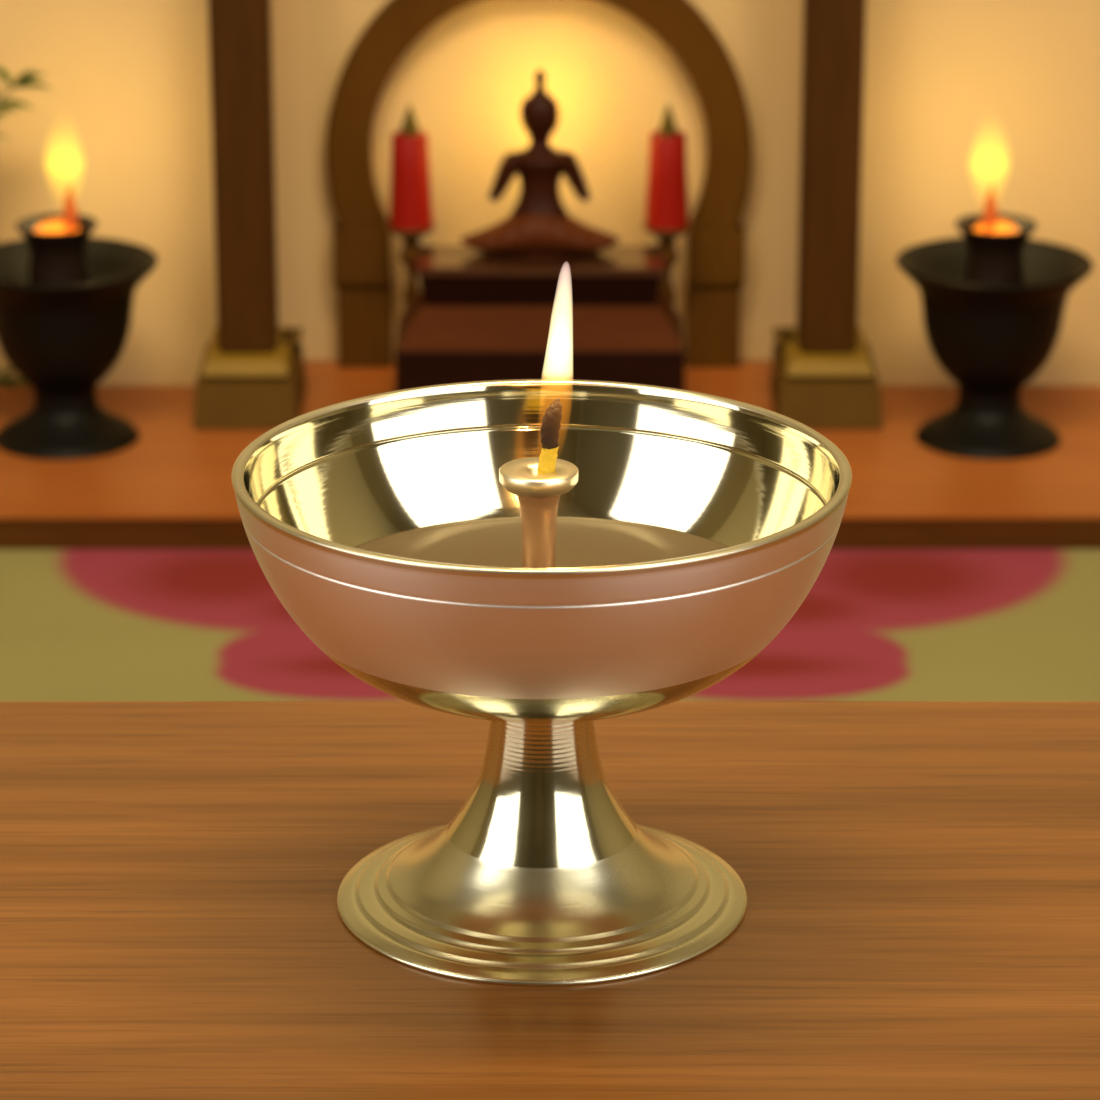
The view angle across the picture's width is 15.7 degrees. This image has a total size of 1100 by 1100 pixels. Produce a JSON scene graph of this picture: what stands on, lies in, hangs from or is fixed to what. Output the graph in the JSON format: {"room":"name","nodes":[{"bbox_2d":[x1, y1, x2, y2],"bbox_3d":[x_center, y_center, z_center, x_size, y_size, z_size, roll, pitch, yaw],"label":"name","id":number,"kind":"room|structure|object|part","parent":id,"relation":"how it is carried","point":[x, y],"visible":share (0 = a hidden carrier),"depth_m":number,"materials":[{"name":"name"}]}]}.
{"room":"house of worship","nodes":[
{"label":"house of worship","id":0,"kind":"room"},
{"bbox_2d":[271,0,802,359],"bbox_3d":[-0.009,-0.581,3.058,0.490,0.950,0.060,0,19,0],"label":"wall","id":1,"kind":"structure","parent":0,"point":[466,80],"depth_m":3.11,"materials":[{"name":"beige paint"}]},
{"bbox_2d":[0,0,1099,385],"bbox_3d":[-0.002,-0.570,3.025,3.920,0.950,0.129,0,19,0],"label":"wall","id":2,"kind":"structure","parent":0,"point":[961,98],"depth_m":3.05,"materials":[{"name":"beige paint"}]},
{"bbox_3d":[-0.002,0.635,1.089,3.800,0.050,4.458,0,19,0],"label":"floor","id":3,"kind":"structure","parent":0,"visible":0},
{"bbox_2d":[0,701,1099,1099],"bbox_3d":[-0.002,0.411,0.742,1.700,0.600,0.570,0,19,0],"label":"wooden table","id":4,"kind":"object","parent":3,"relation":"on","point":[921,879],"visible":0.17,"depth_m":0.80,"materials":[{"name":"brown wood"}]},
{"bbox_2d":[231,379,851,985],"bbox_3d":[-0.002,0.008,0.787,0.121,0.133,0.121,-14,24,-35],"label":"oil lamp","id":5,"kind":"object","parent":4,"relation":"on","point":[542,876],"visible":0.99,"depth_m":0.79,"materials":[{"name":"gold metal"}]},
{"bbox_2d":[354,516,728,567],"bbox_3d":[-0.002,0.009,0.787,0.095,0.001,0.095,0,19,0],"label":"oil","id":6,"kind":"object","parent":5,"relation":"on","point":[580,541],"visible":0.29,"depth_m":0.82,"materials":[{"name":"brown"}]},
{"bbox_3d":[-0.002,0.005,0.786,0.121,0.044,0.121,0,19,0],"label":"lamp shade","id":7,"kind":"part","parent":5,"relation":"part of","materials":[{"name":"gold metal"}]},
{"bbox_2d":[0,549,1099,700],"bbox_3d":[-0.002,0.194,2.266,2.400,0.006,1.171,0,19,0],"label":"rug","id":8,"kind":"object","parent":3,"relation":"on","point":[76,624],"visible":0.02,"depth_m":2.65,"materials":[{"name":"fabric"}]},
{"bbox_2d":[0,360,1099,548],"bbox_3d":[-0.002,-0.074,2.999,3.200,0.029,0.383,0,19,0],"label":"platform","id":9,"kind":"object","parent":3,"relation":"on","point":[172,488],"visible":0.33,"depth_m":2.89,"materials":[{"name":"brown wood"}]},
{"bbox_2d":[0,68,51,388],"bbox_3d":[-0.440,-0.240,2.992,0.145,0.290,0.066,0,19,0],"label":"potted plant","id":10,"kind":"object","parent":9,"relation":"on","point":[23,79],"visible":0.96,"depth_m":2.96,"materials":[{"name":"green plant"}]},
{"bbox_3d":[-0.428,-0.239,2.988,0.063,0.217,0.004,0,19,0],"label":"plant stem","id":11,"kind":"part","parent":10,"relation":"part of","materials":[{"name":"yellow"}]},
{"bbox_2d":[0,237,157,459],"bbox_3d":[-0.360,-0.148,2.960,0.144,0.137,0.144,-2,19,-7],"label":"urn","id":12,"kind":"object","parent":9,"relation":"on","point":[62,341],"visible":0.97,"depth_m":2.93,"materials":[{"name":"black metal"}]},
{"bbox_2d":[16,184,97,285],"bbox_3d":[-0.361,-0.256,2.922,0.060,0.150,0.060,0,19,0],"label":"oil lamp","id":13,"kind":"object","parent":12,"relation":"on","point":[57,242],"visible":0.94,"depth_m":2.92,"materials":[{"name":"brown metal"}]},
{"bbox_2d":[194,0,305,428],"bbox_3d":[-0.228,-0.524,2.909,0.078,0.880,0.111,0,19,0],"label":"wooden column","id":14,"kind":"structure","parent":9,"relation":"on","point":[251,374],"depth_m":2.99,"materials":[{"name":"brown wood"}]},
{"bbox_3d":[-0.229,-0.151,3.038,0.065,0.010,0.103,0,19,0],"label":"plinth moulding","id":15,"kind":"part","parent":14,"relation":"part of","materials":[{"name":"gold metal"}]},
{"bbox_2d":[386,222,435,383],"bbox_3d":[-0.107,-0.190,3.095,0.038,0.128,0.038,0,19,0],"label":"candle stand","id":16,"kind":"object","parent":9,"relation":"on","point":[408,254],"visible":0.48,"depth_m":3.08,"materials":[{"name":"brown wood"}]},
{"bbox_3d":[-0.107,-0.185,3.096,0.028,0.117,0.028,0,19,0],"label":"stand post","id":17,"kind":"part","parent":16,"relation":"part of","materials":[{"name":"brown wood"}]},
{"bbox_2d":[389,103,432,230],"bbox_3d":[-0.107,-0.294,3.058,0.034,0.097,0.034,0,19,0],"label":"candle","id":18,"kind":"object","parent":16,"relation":"on","point":[410,184],"visible":1,"depth_m":3.05,"materials":[{"name":"red wax"}]},
{"bbox_3d":[-0.107,-0.245,3.075,0.038,0.010,0.038,0,19,0],"label":"drip dish","id":19,"kind":"part","parent":16,"relation":"part of","materials":[{"name":"gold metal"}]},
{"bbox_2d":[326,0,751,366],"bbox_3d":[-0.009,-0.305,3.107,0.331,0.336,0.027,0,19,0],"label":"arch","id":20,"kind":"object","parent":9,"relation":"on","point":[716,235],"visible":0.98,"depth_m":3.10,"materials":[{"name":"brown wood"}]},
{"bbox_3d":[-0.147,-0.211,3.141,0.043,0.003,0.025,0,19,0],"label":"pier moulding","id":21,"kind":"part","parent":20,"relation":"part of","materials":[{"name":"brown wood"}]},
{"bbox_3d":[0.130,-0.211,3.141,0.043,0.003,0.025,0,19,0],"label":"pier moulding","id":22,"kind":"part","parent":20,"relation":"part of","materials":[{"name":"brown wood"}]},
{"bbox_2d":[395,245,684,390],"bbox_3d":[-0.007,-0.162,3.031,0.216,0.116,0.100,0,19,0],"label":"pedestal","id":23,"kind":"object","parent":9,"relation":"on","point":[475,315],"visible":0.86,"depth_m":3.00,"materials":[{"name":"brown wood"}]},
{"bbox_2d":[460,69,619,256],"bbox_3d":[-0.008,-0.291,3.010,0.121,0.141,0.051,0,19,0],"label":"seated statue","id":24,"kind":"object","parent":23,"relation":"on","point":[539,224],"visible":1,"depth_m":3.01,"materials":[{"name":"brown wood"}]},
{"bbox_3d":[-0.008,-0.242,3.031,0.121,0.035,0.044,0,19,0],"label":"draped leg","id":25,"kind":"part","parent":24,"relation":"part of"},
{"bbox_2d":[642,222,691,306],"bbox_3d":[0.090,-0.190,3.095,0.038,0.128,0.038,0,19,0],"label":"candle stand","id":26,"kind":"object","parent":9,"relation":"on","point":[666,239],"visible":0.48,"depth_m":3.07,"materials":[{"name":"gold metal"}]},
{"bbox_2d":[645,104,688,230],"bbox_3d":[0.090,-0.294,3.058,0.034,0.097,0.034,0,19,0],"label":"candle","id":27,"kind":"object","parent":26,"relation":"on","point":[667,186],"visible":1,"depth_m":3.05,"materials":[{"name":"red wax"}]},
{"bbox_3d":[0.090,-0.245,3.075,0.038,0.010,0.038,0,19,0],"label":"drip dish","id":28,"kind":"part","parent":26,"relation":"part of","materials":[{"name":"gold metal"}]},
{"bbox_3d":[0.090,-0.185,3.096,0.028,0.117,0.028,0,19,0],"label":"stand post","id":29,"kind":"part","parent":26,"relation":"part of","materials":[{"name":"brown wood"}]},
{"bbox_2d":[770,0,881,428],"bbox_3d":[0.210,-0.524,2.909,0.078,0.880,0.111,0,19,0],"label":"wooden column","id":30,"kind":"structure","parent":9,"relation":"on","point":[824,375],"depth_m":2.99,"materials":[{"name":"brown wood"}]},
{"bbox_3d":[0.210,-0.151,3.038,0.065,0.010,0.103,0,19,0],"label":"plinth moulding","id":31,"kind":"part","parent":30,"relation":"part of","materials":[{"name":"gold metal"}]},
{"bbox_2d":[896,237,1092,459],"bbox_3d":[0.327,-0.148,2.960,0.144,0.137,0.144,-10,21,-26],"label":"urn","id":32,"kind":"object","parent":9,"relation":"on","point":[991,341],"visible":0.93,"depth_m":2.93,"materials":[{"name":"black metal"}]},
{"bbox_2d":[955,183,1036,285],"bbox_3d":[0.327,-0.256,2.922,0.060,0.150,0.060,0,19,0],"label":"oil lamp","id":33,"kind":"object","parent":32,"relation":"on","point":[995,241],"visible":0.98,"depth_m":2.92,"materials":[{"name":"brown metal"}]}
]}

